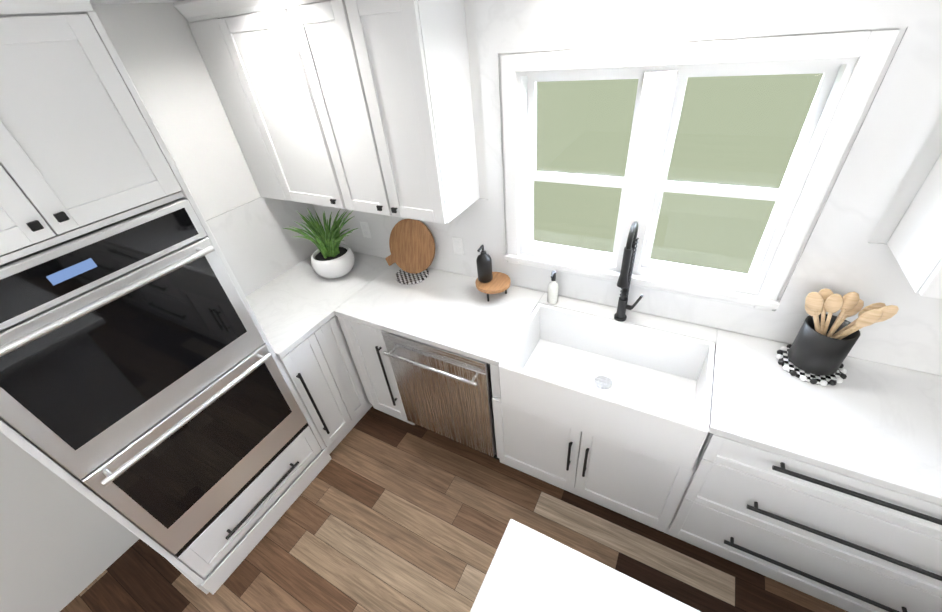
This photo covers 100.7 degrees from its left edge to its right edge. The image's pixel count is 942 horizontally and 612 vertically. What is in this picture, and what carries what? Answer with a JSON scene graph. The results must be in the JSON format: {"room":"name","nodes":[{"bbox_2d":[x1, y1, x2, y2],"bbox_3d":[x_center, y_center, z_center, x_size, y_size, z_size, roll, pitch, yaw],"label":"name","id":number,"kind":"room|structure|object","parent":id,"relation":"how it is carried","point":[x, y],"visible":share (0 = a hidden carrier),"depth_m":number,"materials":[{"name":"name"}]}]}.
{"room":"kitchen","nodes":[
{"label":"kitchen","id":0,"kind":"room"},
{"bbox_2d":[90,0,183,3],"bbox_3d":[1.159,1.382,-2.439,9.600,0.080,7.520,14,41,25],"label":"ceiling","id":1,"kind":"structure","parent":0,"point":[123,1],"depth_m":1.65,"materials":[{"name":"paint"}]},
{"bbox_2d":[0,2,318,611],"bbox_3d":[-2.885,1.340,0.324,0.120,2.390,7.520,14,41,25],"label":"wall","id":2,"kind":"structure","parent":0,"point":[63,543],"depth_m":1.89,"materials":[{"name":"paint"}]},
{"bbox_2d":[172,0,291,200],"bbox_3d":[-1.127,-1.116,2.179,0.296,0.948,0.348,14,41,25],"label":"upper cabinet","id":3,"kind":"object","parent":2,"relation":"attached to","point":[209,31],"depth_m":2.00,"materials":[{"name":"white wood"}]},
{"bbox_2d":[206,197,317,295],"bbox_3d":[-1.343,-0.380,2.447,0.012,0.506,0.990,14,41,25],"label":"backsplash","id":4,"kind":"structure","parent":2,"relation":"attached to","point":[260,246],"depth_m":2.47,"materials":[{"name":"tile"}]},
{"bbox_2d":[60,406,847,611],"bbox_3d":[1.380,3.364,-0.981,9.600,0.080,7.520,14,41,25],"label":"floor","id":5,"kind":"structure","parent":0,"point":[384,512],"depth_m":2.05,"materials":[{"name":"brown wood"}]},
{"bbox_2d":[0,0,331,593],"bbox_3d":[-1.487,0.204,1.659,0.686,2.388,0.870,14,41,25],"label":"tall cabinet","id":6,"kind":"object","parent":5,"relation":"on","point":[83,149],"visible":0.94,"depth_m":1.22,"materials":[{"name":"white wood"}]},
{"bbox_2d":[0,199,264,479],"bbox_3d":[-1.465,0.043,1.542,0.695,0.725,0.778,14,41,25],"label":"oven","id":7,"kind":"object","parent":6,"relation":"in","point":[116,337],"visible":1,"depth_m":1.36,"materials":[{"name":"silver metal"}]},
{"bbox_2d":[81,344,307,556],"bbox_3d":[-1.403,0.598,1.950,0.695,0.643,0.778,14,41,25],"label":"oven","id":8,"kind":"object","parent":6,"relation":"in","point":[178,481],"visible":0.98,"depth_m":1.75,"materials":[{"name":"silver metal"}]},
{"bbox_2d":[277,315,372,453],"bbox_3d":[-0.974,0.287,2.738,0.696,0.889,0.996,14,41,25],"label":"base cabinet","id":9,"kind":"object","parent":5,"relation":"on","point":[320,369],"visible":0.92,"depth_m":2.35,"materials":[{"name":"white wood"}]},
{"bbox_2d":[245,292,328,358],"bbox_3d":[-1.178,0.085,2.250,0.670,0.034,0.360,14,41,25],"label":"countertop","id":10,"kind":"structure","parent":9,"relation":"on","point":[286,324],"depth_m":2.20,"materials":[{"name":"stone"}]},
{"bbox_2d":[381,330,498,459],"bbox_3d":[-0.054,0.421,2.418,0.631,0.887,0.617,14,41,25],"label":"dishwasher","id":11,"kind":"object","parent":5,"relation":"on","point":[446,393],"visible":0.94,"depth_m":2.16,"materials":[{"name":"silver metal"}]},
{"bbox_2d":[337,316,941,611],"bbox_3d":[1.453,0.769,1.715,4.759,0.889,0.636,14,41,25],"label":"base cabinet","id":12,"kind":"object","parent":5,"relation":"on","point":[847,543],"visible":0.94,"depth_m":1.60,"materials":[{"name":"white wood"}]},
{"bbox_2d":[253,252,941,505],"bbox_3d":[1.402,0.391,1.443,6.018,0.034,0.636,14,41,25],"label":"countertop","id":13,"kind":"structure","parent":12,"relation":"on","point":[875,423],"depth_m":1.57,"materials":[{"name":"stone"}]},
{"bbox_2d":[283,208,357,278],"bbox_3d":[-0.893,-0.391,2.456,0.522,0.434,0.341,14,41,25],"label":"potted plant","id":14,"kind":"object","parent":13,"relation":"on","point":[332,256],"visible":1,"depth_m":2.43,"materials":[{"name":"green plant"}]},
{"bbox_2d":[395,269,428,284],"bbox_3d":[-0.372,-0.197,2.470,0.210,0.014,0.210,14,41,25],"label":"trivet","id":15,"kind":"object","parent":13,"relation":"on","point":[404,277],"visible":0.73,"depth_m":2.43,"materials":[{"name":"fabric"}]},
{"bbox_2d":[385,219,434,273],"bbox_3d":[-0.379,-0.370,2.405,0.368,0.321,0.131,14,41,25],"label":"cutting board","id":16,"kind":"object","parent":15,"relation":"on","point":[412,245],"visible":0.94,"depth_m":2.39,"materials":[{"name":"brown wood"}]},
{"bbox_2d":[475,272,510,301],"bbox_3d":[0.126,-0.103,2.202,0.196,0.090,0.196,14,41,25],"label":"stand","id":17,"kind":"object","parent":13,"relation":"on","point":[499,282],"visible":0.9,"depth_m":2.15,"materials":[{"name":"brown wood"}]},
{"bbox_2d":[476,244,492,282],"bbox_3d":[0.069,-0.235,2.127,0.084,0.219,0.092,14,41,25],"label":"soap dispenser","id":18,"kind":"object","parent":17,"relation":"on","point":[484,266],"visible":1,"depth_m":2.11,"materials":[{"name":"black ceramic"}]},
{"bbox_2d":[547,271,558,303],"bbox_3d":[0.432,-0.096,2.060,0.056,0.192,0.069,14,41,25],"label":"soap bottle","id":19,"kind":"object","parent":13,"relation":"on","point":[553,289],"visible":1,"depth_m":2.05,"materials":[{"name":"plastic"}]},
{"bbox_2d":[498,303,714,469],"bbox_3d":[0.627,0.324,1.852,0.846,0.265,0.520,14,41,25],"label":"farmhouse sink","id":20,"kind":"object","parent":13,"relation":"in","point":[645,390],"visible":1,"depth_m":1.86,"materials":[{"name":"white ceramic"}]},
{"bbox_2d":[614,221,642,321],"bbox_3d":[0.718,-0.116,1.743,0.116,0.546,0.193,14,41,25],"label":"faucet","id":21,"kind":"object","parent":13,"relation":"on","point":[626,272],"visible":1,"depth_m":1.70,"materials":[{"name":"black metal"}]},
{"bbox_2d":[776,344,846,385],"bbox_3d":[1.393,0.237,1.603,0.233,0.024,0.233,14,41,25],"label":"coaster","id":22,"kind":"object","parent":13,"relation":"on","point":[788,366],"visible":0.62,"depth_m":1.56,"materials":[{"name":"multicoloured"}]},
{"bbox_2d":[787,288,898,375],"bbox_3d":[1.376,0.088,1.493,0.251,0.346,0.164,14,41,25],"label":"utensil crock","id":23,"kind":"object","parent":22,"relation":"on","point":[823,343],"visible":1,"depth_m":1.47,"materials":[{"name":"black ceramic"}]},
{"bbox_3d":[1.405,1.718,0.440,3.073,0.880,0.883,14,41,25],"label":"kitchen island","id":24,"kind":"object","parent":5,"relation":"on","visible":0},
{"bbox_2d":[470,519,699,611],"bbox_3d":[1.455,1.345,0.158,3.552,0.038,0.970,14,41,25],"label":"island countertop","id":25,"kind":"structure","parent":24,"relation":"on","point":[530,570],"depth_m":1.08,"materials":[{"name":"stone"}]},
{"bbox_2d":[313,0,941,309],"bbox_3d":[3.019,0.318,0.821,9.360,2.390,0.120,14,41,25],"label":"wall","id":26,"kind":"structure","parent":0,"point":[926,158],"depth_m":1.35,"materials":[{"name":"paint"}]},
{"bbox_2d":[216,0,355,210],"bbox_3d":[-0.813,-1.038,2.025,0.540,0.948,0.348,14,41,25],"label":"upper cabinet","id":27,"kind":"object","parent":26,"relation":"attached to","point":[270,44],"depth_m":1.86,"materials":[{"name":"white wood"}]},
{"bbox_2d":[296,0,479,223],"bbox_3d":[-0.387,-0.932,1.816,0.704,0.948,0.348,14,41,25],"label":"upper cabinet","id":28,"kind":"object","parent":26,"relation":"attached to","point":[361,105],"depth_m":1.64,"materials":[{"name":"white wood"}]},
{"bbox_2d":[314,0,941,375],"bbox_3d":[1.484,-0.384,1.219,6.020,1.456,0.008,14,41,25],"label":"backsplash","id":29,"kind":"structure","parent":26,"relation":"attached to","point":[838,256],"depth_m":1.44,"materials":[{"name":"tile"}]},
{"bbox_2d":[360,222,370,237],"bbox_3d":[-0.708,-0.510,2.620,0.070,0.114,0.007,14,41,25],"label":"electrical outlet","id":30,"kind":"object","parent":29,"relation":"attached to","point":[365,229],"visible":1,"depth_m":2.62,"materials":[{"name":"white plastic"}]},
{"bbox_2d":[452,237,463,255],"bbox_3d":[-0.077,-0.353,2.311,0.070,0.114,0.007,14,41,25],"label":"electrical outlet","id":31,"kind":"object","parent":29,"relation":"attached to","point":[458,246],"visible":1,"depth_m":2.31,"materials":[{"name":"white plastic"}]},
{"bbox_2d":[500,29,899,310],"bbox_3d":[0.729,-0.539,1.678,1.248,0.985,0.162,14,41,25],"label":"window","id":32,"kind":"structure","parent":26,"relation":"in","point":[662,73],"depth_m":1.53,"materials":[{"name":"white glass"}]},
{"bbox_2d":[887,153,941,298],"bbox_3d":[1.588,-0.430,0.836,0.690,0.948,0.378,14,41,25],"label":"upper cabinet","id":33,"kind":"object","parent":26,"relation":"attached to","point":[914,243],"visible":1,"depth_m":1.18,"materials":[{"name":"white wood"}]}
]}

